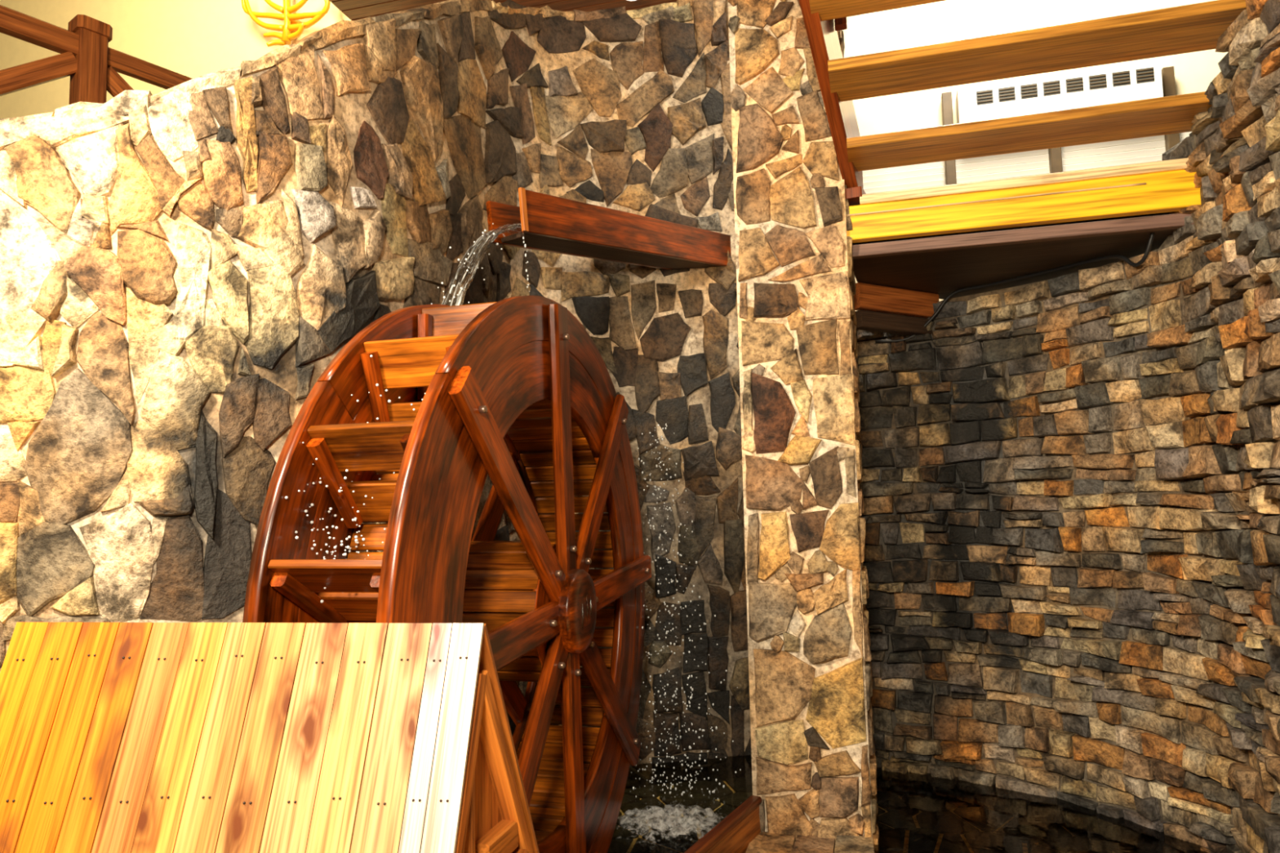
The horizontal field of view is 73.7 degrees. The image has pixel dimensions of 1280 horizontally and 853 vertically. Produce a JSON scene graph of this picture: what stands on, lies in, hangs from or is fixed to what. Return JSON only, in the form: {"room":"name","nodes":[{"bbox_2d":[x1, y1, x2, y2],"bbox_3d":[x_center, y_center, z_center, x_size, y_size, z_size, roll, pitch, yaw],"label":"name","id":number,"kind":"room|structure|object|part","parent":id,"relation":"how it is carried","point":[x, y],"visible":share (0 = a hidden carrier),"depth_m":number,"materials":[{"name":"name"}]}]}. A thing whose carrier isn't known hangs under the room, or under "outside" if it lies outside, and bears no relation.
{"room":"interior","nodes":[
{"label":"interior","id":0,"kind":"room"},
{"bbox_2d":[0,0,751,789],"bbox_3d":[-0.983,-0.326,4.035,5.191,5.394,1.112,4,-7,-44],"label":"wall","id":1,"kind":"structure","parent":0,"point":[182,265],"depth_m":3.19,"materials":[{"name":"beige stone"}]},
{"bbox_2d":[485,186,731,269],"bbox_3d":[-0.069,-1.038,4.716,0.270,0.384,1.822,-5,-7,40],"label":"flume","id":2,"kind":"object","parent":1,"relation":"attached to","point":[549,223],"visible":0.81,"depth_m":4.43,"materials":[{"name":"brown wood"}]},
{"bbox_2d":[441,222,521,306],"bbox_3d":[-0.730,-0.663,3.796,0.195,0.608,0.523,-4,-6,28],"label":"water jet","id":3,"kind":"object","parent":2,"relation":"attached to","point":[481,246],"visible":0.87,"depth_m":3.73,"materials":[{"name":"white"}]},
{"bbox_2d":[328,0,676,20],"bbox_3d":[-0.548,-3.655,6.243,4.354,0.024,2.515,-3,-5,15],"label":"ceiling","id":4,"kind":"structure","parent":0,"point":[354,10],"depth_m":7.18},
{"bbox_2d":[0,0,1228,311],"bbox_3d":[-1.177,-3.410,7.790,14.100,6.600,0.150,-3,-5,15],"label":"wall","id":5,"kind":"structure","parent":0,"point":[191,38],"depth_m":8.29,"materials":[{"name":"beige paint"}]},
{"bbox_2d":[241,0,330,47],"bbox_3d":[-3.349,-4.157,8.260,1.004,1.040,0.305,-3,-5,15],"label":"wall lamp","id":6,"kind":"object","parent":5,"relation":"attached to","point":[292,28],"visible":0.99,"depth_m":8.18,"materials":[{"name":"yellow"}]},
{"bbox_3d":[-3.633,-4.099,8.248,0.457,0.393,0.136,-3,-5,15],"label":"arm","id":7,"kind":"part","parent":6,"relation":"part of","materials":[{"name":"orange"}]},
{"bbox_3d":[-3.629,-3.998,8.238,0.419,0.406,0.138,-3,-5,15],"label":"arm","id":8,"kind":"part","parent":6,"relation":"part of","materials":[{"name":"orange"}]},
{"bbox_3d":[-3.505,-3.745,8.198,0.214,0.084,0.059,-1,-5,1],"label":"arm","id":9,"kind":"part","parent":6,"relation":"part of","materials":[{"name":"orange"}]},
{"bbox_3d":[-3.562,-4.113,8.245,0.298,0.275,0.059,-2,-5,5],"label":"arm","id":10,"kind":"part","parent":6,"relation":"part of","materials":[{"name":"orange"}]},
{"bbox_3d":[-3.493,-3.676,8.188,0.176,0.076,0.059,-1,-5,-2],"label":"arm","id":11,"kind":"part","parent":6,"relation":"part of","materials":[{"name":"orange"}]},
{"bbox_3d":[-3.407,-4.179,8.232,0.088,0.999,0.090,-3,-5,15],"label":"stem","id":12,"kind":"part","parent":6,"relation":"part of","materials":[{"name":"orange"}]},
{"bbox_3d":[-3.374,-3.896,8.325,0.153,0.153,0.153,-3,-5,15],"label":"wall plate","id":13,"kind":"part","parent":6,"relation":"part of","materials":[{"name":"orange"}]},
{"bbox_3d":[-3.267,-3.763,8.132,0.225,0.116,0.058,-4,-6,29],"label":"arm","id":14,"kind":"part","parent":6,"relation":"part of","materials":[{"name":"orange"}]},
{"bbox_3d":[-3.227,-4.064,8.143,0.351,0.169,0.058,-3,-5,25],"label":"arm","id":15,"kind":"part","parent":6,"relation":"part of","materials":[{"name":"orange"}]},
{"bbox_3d":[-3.151,-3.968,8.097,0.494,0.354,0.084,-3,-5,24],"label":"arm","id":16,"kind":"part","parent":6,"relation":"part of","materials":[{"name":"orange"}]},
{"bbox_3d":[-3.141,-3.998,8.101,0.535,0.277,0.138,-3,-5,15],"label":"arm","id":17,"kind":"part","parent":6,"relation":"part of","materials":[{"name":"orange"}]},
{"bbox_2d":[862,66,1191,194],"bbox_3d":[3.181,-1.964,6.317,2.973,1.280,0.081,-3,-5,15],"label":"window","id":18,"kind":"structure","parent":5,"relation":"in","point":[1055,156],"depth_m":6.43,"materials":[{"name":"white"}]},
{"bbox_3d":[2.379,-1.928,6.533,0.072,1.280,0.070,-3,-5,15],"label":"post","id":19,"kind":"part","parent":18,"relation":"part of","materials":[{"name":"grey metal"}]},
{"bbox_3d":[3.091,-1.776,6.321,0.072,0.911,0.070,-3,-5,15],"label":"post","id":20,"kind":"part","parent":18,"relation":"part of","materials":[{"name":"grey metal"}]},
{"bbox_3d":[3.831,-1.973,6.130,0.072,1.239,0.070,-3,-5,15],"label":"post","id":21,"kind":"part","parent":18,"relation":"part of","materials":[{"name":"grey metal"}]},
{"bbox_2d":[955,59,1163,123],"bbox_3d":[3.078,-2.416,6.330,1.358,0.320,0.210,-3,-5,15],"label":"air conditioner","id":22,"kind":"object","parent":5,"relation":"attached to","point":[1140,80],"visible":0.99,"depth_m":6.23,"materials":[{"name":"white plastic"}]},
{"bbox_2d":[976,88,993,104],"bbox_3d":[2.575,-2.462,6.375,0.113,0.100,0.008,-3,-5,15],"label":"vent","id":23,"kind":"object","parent":22,"relation":"attached to","point":[984,96],"depth_m":6.37,"materials":[{"name":"grey"}]},
{"bbox_2d":[998,86,1015,101],"bbox_3d":[2.723,-2.468,6.335,0.113,0.100,0.008,-3,-5,15],"label":"vent","id":24,"kind":"object","parent":22,"relation":"attached to","point":[1005,93],"depth_m":6.33,"materials":[{"name":"grey"}]},
{"bbox_2d":[1020,83,1037,98],"bbox_3d":[2.869,-2.475,6.294,0.113,0.100,0.008,-3,-5,15],"label":"vent","id":25,"kind":"object","parent":22,"relation":"attached to","point":[1028,91],"depth_m":6.29,"materials":[{"name":"grey"}]},
{"bbox_2d":[1042,80,1060,95],"bbox_3d":[3.016,-2.481,6.253,0.113,0.100,0.008,-3,-5,15],"label":"vent","id":26,"kind":"object","parent":22,"relation":"attached to","point":[1050,87],"depth_m":6.25,"materials":[{"name":"grey"}]},
{"bbox_2d":[1065,76,1083,92],"bbox_3d":[3.163,-2.488,6.213,0.113,0.100,0.008,-3,-5,15],"label":"vent","id":27,"kind":"object","parent":22,"relation":"attached to","point":[1073,84],"depth_m":6.21,"materials":[{"name":"grey"}]},
{"bbox_2d":[1088,73,1106,88],"bbox_3d":[3.310,-2.495,6.172,0.113,0.100,0.008,-3,-5,15],"label":"vent","id":28,"kind":"object","parent":22,"relation":"attached to","point":[1096,81],"depth_m":6.17,"materials":[{"name":"grey"}]},
{"bbox_2d":[1111,70,1130,86],"bbox_3d":[3.457,-2.501,6.132,0.113,0.100,0.008,-3,-5,15],"label":"vent","id":29,"kind":"object","parent":22,"relation":"attached to","point":[1119,77],"depth_m":6.13,"materials":[{"name":"grey"}]},
{"bbox_2d":[1135,66,1154,83],"bbox_3d":[3.604,-2.508,6.091,0.113,0.100,0.008,-3,-5,15],"label":"vent","id":30,"kind":"object","parent":22,"relation":"attached to","point":[1143,74],"depth_m":6.09,"materials":[{"name":"grey"}]},
{"bbox_2d":[607,776,1146,852],"bbox_3d":[-0.058,1.995,1.883,6.600,0.416,7.100,-1,-5,0],"label":"pool","id":31,"kind":"structure","parent":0,"point":[905,824],"depth_m":4.17,"materials":[{"name":"black liquid"}]},
{"bbox_2d":[0,622,539,852],"bbox_3d":[-0.758,1.067,1.709,1.077,1.361,0.509,-1,-5,0],"label":"roof","id":32,"kind":"object","parent":31,"relation":"on","point":[116,737],"visible":1,"depth_m":1.64,"materials":[{"name":"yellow wood"}]},
{"bbox_3d":[-0.338,0.733,1.655,0.031,0.358,0.031,-1,-5,0],"label":"post","id":33,"kind":"part","parent":32,"relation":"part of","materials":[{"name":"brown wood"}]},
{"bbox_3d":[-0.335,0.714,1.726,0.012,0.568,0.449,-3,-5,15],"label":"gable panel","id":34,"kind":"part","parent":32,"relation":"part of","materials":[{"name":"brown wood"}]},
{"bbox_2d":[242,295,651,852],"bbox_3d":[-0.691,0.724,3.381,1.024,2.400,2.400,-3,-5,15],"label":"wheel","id":35,"kind":"object","parent":31,"relation":"on","point":[519,393],"visible":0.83,"depth_m":2.92,"materials":[{"name":"brown wood"}]},
{"bbox_2d":[727,0,879,852],"bbox_3d":[0.729,-0.274,3.933,0.546,5.200,0.888,-3,-5,15],"label":"stone pillar","id":36,"kind":"structure","parent":31,"relation":"on","point":[814,764],"depth_m":3.87,"materials":[{"name":"beige stone"}]},
{"bbox_2d":[855,0,1279,852],"bbox_3d":[2.016,0.291,3.516,1.369,3.949,4.026,0,-5,-17],"label":"wall","id":37,"kind":"structure","parent":0,"point":[1070,484],"depth_m":4.03,"materials":[{"name":"brown stone"}]},
{"bbox_2d":[845,157,1201,335],"bbox_3d":[1.836,-0.804,4.287,1.576,0.488,1.206,-3,-5,15],"label":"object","id":38,"kind":"object","parent":37,"relation":"attached to","point":[913,248],"visible":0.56,"depth_m":3.85,"materials":[{"name":"yellow wood"}]},
{"bbox_2d":[875,214,1158,342],"bbox_3d":[1.880,-0.719,4.342,0.231,0.388,1.523,3,-6,-37],"label":"cable","id":39,"kind":"object","parent":38,"relation":"hanging from","point":[1126,260],"visible":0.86,"depth_m":4.33,"materials":[{"name":"black rubber"}]},
{"bbox_2d":[799,0,1246,205],"bbox_3d":[1.365,-1.989,3.146,1.717,1.715,1.682,-3,-5,19],"label":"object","id":40,"kind":"structure","parent":38,"relation":"on","point":[1196,27],"depth_m":3.43,"materials":[{"name":"red wood"}]},
{"bbox_3d":[1.689,-0.849,3.810,1.490,0.055,0.050,-3,-5,15],"label":"trim","id":41,"kind":"part","parent":38,"relation":"part of","materials":[{"name":"wood"}]},
{"bbox_3d":[-1.662,-0.549,5.723,10.300,0.120,5.500,-1,-5,0],"label":"floor","id":42,"kind":"structure","parent":0,"visible":0},
{"bbox_2d":[0,4,192,104],"bbox_3d":[-2.624,-1.333,4.043,0.150,1.190,2.750,-5,-6,37],"label":"railing","id":43,"kind":"object","parent":42,"relation":"on","point":[93,68],"visible":0.28,"depth_m":4.00,"materials":[{"name":"brown wood"}]},
{"bbox_3d":[-3.013,-1.832,3.583,0.075,0.100,1.259,-5,-6,37],"label":"handrail","id":44,"kind":"part","parent":43,"relation":"part of","materials":[{"name":"brown wood"}]},
{"bbox_3d":[-2.623,-1.308,4.040,0.120,1.140,0.120,-5,-6,37],"label":"post","id":45,"kind":"part","parent":43,"relation":"part of","materials":[{"name":"brown wood"}]},
{"bbox_3d":[-2.251,-1.760,4.587,0.060,0.090,1.268,-5,-6,37],"label":"handrail","id":46,"kind":"part","parent":43,"relation":"part of","materials":[{"name":"brown wood"}]},
{"label":"pool water","id":47,"kind":"object","parent":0,"visible":0},
{"bbox_2d":[617,804,724,839],"bbox_3d":[0.138,1.822,3.956,0.640,0.084,0.480,-1,-5,0],"label":"foam","id":48,"kind":"object","parent":47,"relation":"on","point":[660,815],"visible":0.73,"depth_m":3.92,"materials":[{"name":"white"}]},
{"bbox_2d":[684,795,761,852],"bbox_3d":[0.350,1.928,3.460,0.050,0.615,0.719,-4,-6,29],"label":"board","id":49,"kind":"object","parent":47,"relation":"in","point":[734,833],"visible":1,"depth_m":3.54,"materials":[{"name":"red wood"}]}
]}

